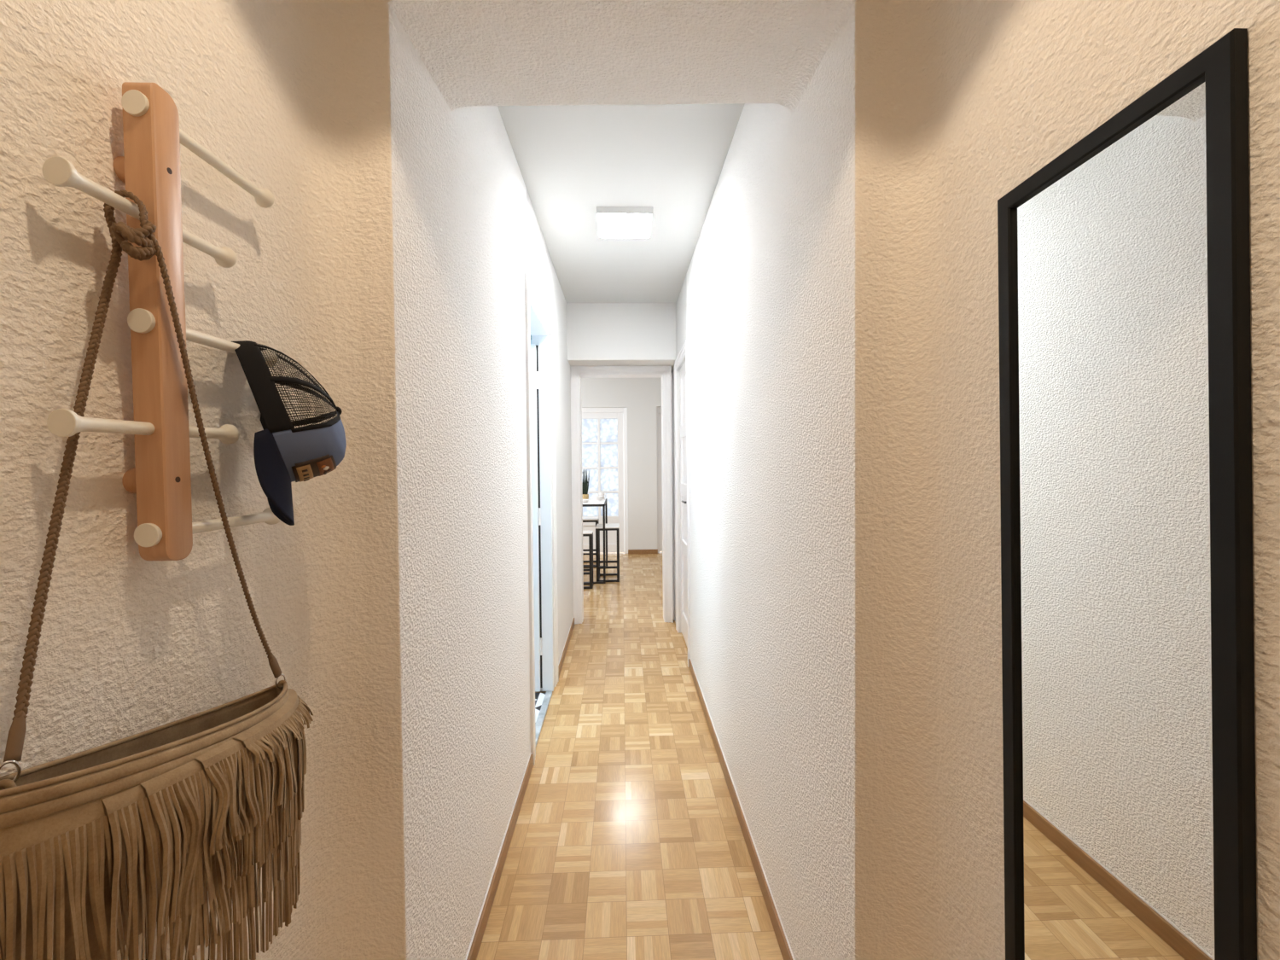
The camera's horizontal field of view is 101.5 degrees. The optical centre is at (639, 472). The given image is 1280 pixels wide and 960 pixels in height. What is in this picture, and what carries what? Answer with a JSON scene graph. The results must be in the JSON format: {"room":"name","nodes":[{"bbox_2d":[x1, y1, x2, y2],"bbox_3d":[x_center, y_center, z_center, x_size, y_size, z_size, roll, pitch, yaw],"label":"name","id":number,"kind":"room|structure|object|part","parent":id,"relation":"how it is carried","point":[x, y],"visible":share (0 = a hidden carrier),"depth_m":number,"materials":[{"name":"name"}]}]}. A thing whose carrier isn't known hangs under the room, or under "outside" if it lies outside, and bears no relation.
{"room":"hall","nodes":[
{"label":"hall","id":0,"kind":"room"},
{"bbox_2d":[0,0,317,959],"bbox_3d":[-0.550,0.113,-1.807,0.120,2.600,5.622,-1,1,-2],"label":"wall","id":1,"kind":"structure","parent":0,"point":[130,644],"depth_m":0.59,"materials":[{"name":"white paint"}]},
{"bbox_2d":[42,81,346,561],"bbox_3d":[-0.509,-0.165,0.673,0.213,0.526,0.378,-1,1,-2],"label":"coat rack","id":2,"kind":"object","parent":1,"relation":"attached to","point":[149,167],"depth_m":0.59,"materials":[{"name":"brown wood"}]},
{"bbox_2d":[0,189,313,959],"bbox_3d":[-0.489,0.158,0.565,0.134,0.911,0.440,0,1,0],"label":"bag","id":3,"kind":"object","parent":2,"relation":"hanging from","point":[101,845],"visible":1,"depth_m":0.50,"materials":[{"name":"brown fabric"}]},
{"bbox_3d":[-0.511,-0.057,0.759,0.171,0.259,0.129,1,2,40],"label":"trucker cap","id":4,"kind":"part","parent":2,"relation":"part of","materials":[{"name":"blue fabric"}]},
{"bbox_3d":[-0.499,-0.099,0.763,0.103,0.171,0.160,-2,2,-42],"label":"net panel","id":5,"kind":"part","parent":2,"relation":"part of","materials":[{"name":"black fabric"}]},
{"bbox_3d":[-0.472,-0.038,0.750,0.088,0.106,0.121,-1,1,-29],"label":"panel","id":6,"kind":"part","parent":2,"relation":"part of","materials":[{"name":"blue fabric"}]},
{"bbox_2d":[296,0,373,959],"bbox_3d":[-0.549,0.085,0.951,0.079,2.420,0.079,-1,1,-2],"label":"wall","id":7,"kind":"structure","parent":0,"point":[326,29],"depth_m":0.96,"materials":[{"name":"white paint"}]},
{"bbox_2d":[354,0,573,959],"bbox_3d":[-0.590,0.009,2.718,0.147,2.618,3.468,-1,1,-2],"label":"wall","id":8,"kind":"structure","parent":0,"point":[443,191],"depth_m":1.24,"materials":[{"name":"white paint"}]},
{"bbox_2d":[465,752,533,959],"bbox_3d":[-0.465,1.310,1.688,0.010,0.058,1.339,-1,1,-2],"label":"baseboard","id":9,"kind":"structure","parent":8,"relation":"attached to","point":[481,926],"depth_m":1.70,"materials":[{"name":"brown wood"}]},
{"bbox_2d":[524,272,558,765],"bbox_3d":[-0.873,0.213,2.784,0.739,2.212,0.910,-1,1,-2],"label":"door frame","id":10,"kind":"structure","parent":8,"relation":"in","point":[539,369],"depth_m":3.07,"materials":[{"name":"white paint"}]},
{"bbox_2d":[535,691,552,745],"bbox_3d":[-0.527,1.311,2.780,0.035,0.012,0.651,-1,1,-2],"label":"threshold","id":11,"kind":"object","parent":8,"relation":"attached to","point":[539,722],"depth_m":2.83,"materials":[{"name":"grey stone"}]},
{"bbox_2d":[558,617,574,676],"bbox_3d":[-0.538,1.265,3.843,0.010,0.058,1.125,-1,1,-2],"label":"baseboard","id":12,"kind":"structure","parent":8,"relation":"attached to","point":[565,649],"depth_m":3.73,"materials":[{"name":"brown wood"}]},
{"bbox_2d":[497,103,744,302],"bbox_3d":[-0.093,-1.352,2.601,1.464,0.100,3.060,-1,1,-2],"label":"ceiling","id":13,"kind":"structure","parent":0,"point":[573,160],"depth_m":2.33,"materials":[{"name":"grey paint"}]},
{"bbox_2d":[596,206,652,238],"bbox_3d":[-0.079,-1.287,2.704,0.277,0.034,0.282,-1,1,-2],"label":"ceiling light","id":14,"kind":"object","parent":13,"relation":"in","point":[613,222],"visible":1,"depth_m":2.65,"materials":[{"name":"white plastic"}]},
{"bbox_2d":[598,214,651,237],"bbox_3d":[-0.079,-1.273,2.704,0.260,0.006,0.265,-1,1,-2],"label":"diffuser","id":15,"kind":"object","parent":14,"relation":"attached to","point":[609,225],"depth_m":2.69,"materials":[{"name":"white plastic"}]},
{"bbox_2d":[581,377,661,549],"bbox_3d":[-0.714,-0.096,7.790,4.300,2.618,0.180,-1,1,-2],"label":"wall","id":16,"kind":"structure","parent":0,"point":[641,397],"depth_m":7.72,"materials":[{"name":"white paint"}]},
{"bbox_2d":[581,407,628,553],"bbox_3d":[-0.884,0.129,7.799,1.395,2.172,0.100,-1,1,-2],"label":"door","id":17,"kind":"structure","parent":16,"relation":"in","point":[602,428],"depth_m":7.79,"materials":[{"name":"white paint"}]},
{"bbox_3d":[-0.765,-0.621,7.786,0.265,0.349,0.006,-1,1,-2],"label":"pane","id":18,"kind":"part","parent":17,"relation":"part of","materials":[{"name":"clear glass"}]},
{"bbox_3d":[-0.762,-0.249,7.794,0.265,0.335,0.006,-1,1,-2],"label":"pane","id":19,"kind":"part","parent":17,"relation":"part of","materials":[{"name":"clear glass"}]},
{"bbox_3d":[-0.759,0.114,7.802,0.265,0.330,0.006,-1,1,-2],"label":"pane","id":20,"kind":"part","parent":17,"relation":"part of","materials":[{"name":"clear glass"}]},
{"bbox_3d":[-0.755,0.480,7.809,0.265,0.344,0.006,-1,1,-2],"label":"pane","id":21,"kind":"part","parent":17,"relation":"part of","materials":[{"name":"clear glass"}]},
{"bbox_3d":[-0.465,-0.624,7.797,0.260,0.349,0.006,-1,1,-2],"label":"pane","id":22,"kind":"part","parent":17,"relation":"part of","materials":[{"name":"clear glass"}]},
{"bbox_3d":[-0.462,-0.252,7.804,0.260,0.335,0.006,-1,1,-2],"label":"pane","id":23,"kind":"part","parent":17,"relation":"part of","materials":[{"name":"clear glass"}]},
{"bbox_3d":[-0.458,0.111,7.812,0.260,0.330,0.006,-1,1,-2],"label":"pane","id":24,"kind":"part","parent":17,"relation":"part of","materials":[{"name":"clear glass"}]},
{"bbox_3d":[-0.455,0.478,7.820,0.260,0.344,0.006,-1,1,-2],"label":"pane","id":25,"kind":"part","parent":17,"relation":"part of","materials":[{"name":"clear glass"}]},
{"bbox_2d":[628,549,657,553],"bbox_3d":[0.044,1.175,7.745,0.440,0.066,0.014,-1,1,-2],"label":"baseboard","id":26,"kind":"structure","parent":16,"relation":"attached to","point":[630,551],"depth_m":7.74,"materials":[{"name":"brown wood"}]},
{"bbox_2d":[656,407,662,552],"bbox_3d":[0.668,0.111,7.861,0.838,2.178,0.100,-1,1,-2],"label":"door","id":27,"kind":"structure","parent":16,"relation":"in","point":[658,409],"depth_m":7.82,"materials":[{"name":"white paint"}]},
{"bbox_2d":[387,0,855,115],"bbox_3d":[-0.042,-1.072,1.143,0.866,0.399,0.390,-1,1,-2],"label":"ceiling","id":28,"kind":"structure","parent":0,"point":[475,52],"depth_m":1.11,"materials":[{"name":"white paint"}]},
{"bbox_2d":[566,302,676,366],"bbox_3d":[-0.148,-1.114,4.280,0.864,0.445,0.310,-1,1,-2],"label":"beam","id":29,"kind":"structure","parent":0,"point":[598,334],"depth_m":4.13,"materials":[{"name":"white paint"}]},
{"bbox_2d":[476,551,783,959],"bbox_3d":[-0.495,1.367,1.713,4.300,0.064,12.600,-1,1,-2],"label":"floor","id":30,"kind":"structure","parent":0,"point":[628,842],"depth_m":2.00,"materials":[{"name":"brown wood"}]},
{"bbox_2d":[582,529,593,588],"bbox_3d":[-0.702,0.954,5.738,0.373,0.605,0.223,-1,1,-2],"label":"bar stool","id":31,"kind":"object","parent":30,"relation":"on","point":[585,533],"visible":0.45,"depth_m":5.64,"materials":[{"name":"black metal"}]},
{"bbox_3d":[-0.705,0.657,5.732,0.373,0.012,0.223,-1,1,-2],"label":"seat","id":32,"kind":"part","parent":31,"relation":"part of","materials":[{"name":"white laminate"}]},
{"bbox_3d":[-0.705,0.675,5.732,0.365,0.024,0.215,-1,1,-2],"label":"seat frame","id":33,"kind":"part","parent":31,"relation":"part of","materials":[{"name":"black"}]},
{"bbox_3d":[-0.700,1.245,5.744,0.365,0.022,0.215,-1,1,-2],"label":"foot rail","id":34,"kind":"part","parent":31,"relation":"part of","materials":[{"name":"black metal"}]},
{"bbox_3d":[-0.532,0.972,5.651,0.030,0.569,0.030,-1,1,-2],"label":"leg","id":35,"kind":"part","parent":31,"relation":"part of","materials":[{"name":"black metal"}]},
{"bbox_3d":[-0.538,0.969,5.836,0.030,0.569,0.030,-1,1,-2],"label":"leg","id":36,"kind":"part","parent":31,"relation":"part of","materials":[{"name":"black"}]},
{"bbox_2d":[582,517,599,565],"bbox_3d":[-0.742,0.921,6.979,0.378,0.620,0.328,-1,1,-2],"label":"bar stool","id":37,"kind":"object","parent":30,"relation":"on","point":[596,520],"visible":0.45,"depth_m":6.83,"materials":[{"name":"black metal"}]},
{"bbox_3d":[-0.739,1.220,6.986,0.370,0.022,0.320,-1,1,-2],"label":"foot rail","id":38,"kind":"part","parent":37,"relation":"part of","materials":[{"name":"black metal"}]},
{"bbox_3d":[-0.744,0.635,6.973,0.370,0.024,0.320,-1,1,-2],"label":"seat frame","id":39,"kind":"part","parent":37,"relation":"part of","materials":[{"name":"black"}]},
{"bbox_3d":[-0.745,0.617,6.973,0.378,0.012,0.328,-1,1,-2],"label":"seat","id":40,"kind":"part","parent":37,"relation":"part of","materials":[{"name":"white laminate"}]},
{"bbox_3d":[-0.565,0.940,6.839,0.026,0.584,0.026,-1,1,-2],"label":"leg","id":41,"kind":"part","parent":37,"relation":"part of","materials":[{"name":"black metal"}]},
{"bbox_2d":[582,498,607,583],"bbox_3d":[-0.981,0.799,6.308,1.150,0.895,0.920,-1,1,-2],"label":"bar table","id":42,"kind":"object","parent":30,"relation":"on","point":[590,503],"visible":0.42,"depth_m":5.88,"materials":[{"name":"black metal"}]},
{"bbox_2d":[581,468,589,499],"bbox_3d":[-0.690,0.148,6.593,0.113,0.390,0.129,-1,1,-2],"label":"potted plant","id":43,"kind":"object","parent":42,"relation":"on","point":[585,485],"visible":0.87,"depth_m":6.56,"materials":[{"name":"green plant"}]},
{"bbox_3d":[-0.694,0.308,6.588,0.100,0.070,0.100,-1,1,-2],"label":"pot","id":44,"kind":"part","parent":43,"relation":"part of","materials":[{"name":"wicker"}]},
{"bbox_3d":[-0.962,1.246,5.870,1.150,0.020,0.024,-1,1,-2],"label":"foot rail","id":45,"kind":"part","parent":42,"relation":"part of","materials":[{"name":"black metal"}]},
{"bbox_3d":[-0.984,0.365,6.299,1.150,0.026,0.920,-1,1,-2],"label":"frame","id":46,"kind":"part","parent":42,"relation":"part of","materials":[{"name":"white"}]},
{"bbox_3d":[-0.992,1.228,6.765,1.150,0.020,0.024,-1,1,-2],"label":"foot rail","id":47,"kind":"part","parent":42,"relation":"part of","materials":[{"name":"black metal"}]},
{"bbox_2d":[592,495,603,500],"bbox_3d":[-0.519,0.320,6.444,0.139,0.050,0.139,-1,1,-2],"label":"bowl","id":48,"kind":"object","parent":42,"relation":"on","point":[595,497],"visible":1,"depth_m":6.40,"materials":[{"name":"white ceramic"}]},
{"bbox_2d":[599,492,605,499],"bbox_3d":[-0.479,0.296,6.599,0.085,0.090,0.070,-1,1,-36],"label":"mug","id":49,"kind":"object","parent":42,"relation":"on","point":[600,493],"visible":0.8,"depth_m":6.57,"materials":[{"name":"white ceramic"}]},
{"bbox_3d":[-0.403,0.803,5.880,0.024,0.855,0.024,-1,1,-2],"label":"leg","id":50,"kind":"part","parent":42,"relation":"part of","materials":[{"name":"black metal"}]},
{"bbox_3d":[-0.433,0.785,6.775,0.024,0.855,0.024,-1,1,-2],"label":"leg","id":51,"kind":"part","parent":42,"relation":"part of","materials":[{"name":"black metal"}]},
{"bbox_2d":[595,523,619,581],"bbox_3d":[-0.373,0.933,6.126,0.268,0.625,0.378,-1,1,-2],"label":"bar stool","id":52,"kind":"object","parent":30,"relation":"on","point":[610,526],"visible":1,"depth_m":5.95,"materials":[{"name":"black metal"}]},
{"bbox_3d":[-0.484,0.956,5.951,0.026,0.589,0.026,-1,1,-2],"label":"leg","id":53,"kind":"part","parent":52,"relation":"part of","materials":[{"name":"black metal"}]},
{"bbox_3d":[-0.495,0.949,6.295,0.026,0.589,0.026,-1,1,-2],"label":"leg","id":54,"kind":"part","parent":52,"relation":"part of","materials":[{"name":"black metal"}]},
{"bbox_3d":[-0.375,0.645,6.120,0.260,0.024,0.370,-1,1,-2],"label":"seat frame","id":55,"kind":"part","parent":52,"relation":"part of","materials":[{"name":"black metal"}]},
{"bbox_3d":[-0.376,0.627,6.120,0.268,0.012,0.378,-1,1,-2],"label":"seat","id":56,"kind":"part","parent":52,"relation":"part of","materials":[{"name":"white laminate"}]},
{"bbox_3d":[-0.370,1.234,6.133,0.260,0.022,0.370,-1,1,-2],"label":"foot rail","id":57,"kind":"part","parent":52,"relation":"part of","materials":[{"name":"black metal"}]},
{"bbox_3d":[-0.250,0.954,5.959,0.026,0.589,0.026,-1,1,-2],"label":"leg","id":58,"kind":"part","parent":52,"relation":"part of","materials":[{"name":"black metal"}]},
{"bbox_2d":[673,0,884,959],"bbox_3d":[0.418,0.000,2.737,0.142,2.618,3.498,-1,1,-2],"label":"wall","id":59,"kind":"structure","parent":0,"point":[785,273],"depth_m":1.29,"materials":[{"name":"white paint"}]},
{"bbox_2d":[674,339,690,666],"bbox_3d":[0.327,0.204,3.846,0.078,2.165,0.775,-1,1,-2],"label":"door","id":60,"kind":"structure","parent":59,"relation":"in","point":[683,372],"depth_m":4.00,"materials":[{"name":"white paint"}]},
{"bbox_2d":[687,294,692,305],"bbox_3d":[0.308,-1.073,3.251,0.022,0.055,0.050,-1,1,-2],"label":"junction box","id":61,"kind":"object","parent":59,"relation":"attached to","point":[689,296],"visible":1,"depth_m":3.23,"materials":[{"name":"white plastic"}]},
{"bbox_2d":[688,657,794,959],"bbox_3d":[0.370,1.291,2.244,0.010,0.058,2.454,-1,1,-2],"label":"baseboard","id":62,"kind":"structure","parent":59,"relation":"attached to","point":[784,948],"depth_m":1.83,"materials":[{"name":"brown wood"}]},
{"bbox_2d":[883,0,941,959],"bbox_3d":[0.494,0.076,0.956,0.079,2.420,0.079,-1,1,-2],"label":"wall","id":63,"kind":"structure","parent":0,"point":[912,28],"depth_m":0.97,"materials":[{"name":"white paint"}]},
{"bbox_2d":[938,0,1279,959],"bbox_3d":[0.682,0.101,-1.780,0.120,2.600,5.592,-1,1,-2],"label":"wall","id":64,"kind":"structure","parent":0,"point":[1023,82],"depth_m":0.77,"materials":[{"name":"white paint"}]},
{"bbox_2d":[997,28,1256,959],"bbox_3d":[0.534,0.254,0.611,0.014,1.303,0.321,-1,1,-2],"label":"wall mirror","id":65,"kind":"object","parent":64,"relation":"attached to","point":[1125,333],"visible":1,"depth_m":0.57,"materials":[{"name":"black mirror"}]},
{"bbox_3d":[-0.602,-0.028,4.494,4.300,2.618,0.098,-1,1,-2],"label":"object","id":66,"kind":"object","parent":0,"visible":0},
{"bbox_2d":[570,365,674,624],"bbox_3d":[-0.143,0.189,4.490,0.864,2.178,0.175,-1,1,-2],"label":"door frame","id":67,"kind":"structure","parent":66,"relation":"attached to","point":[577,372],"depth_m":4.42,"materials":[{"name":"white paint"}]}
]}

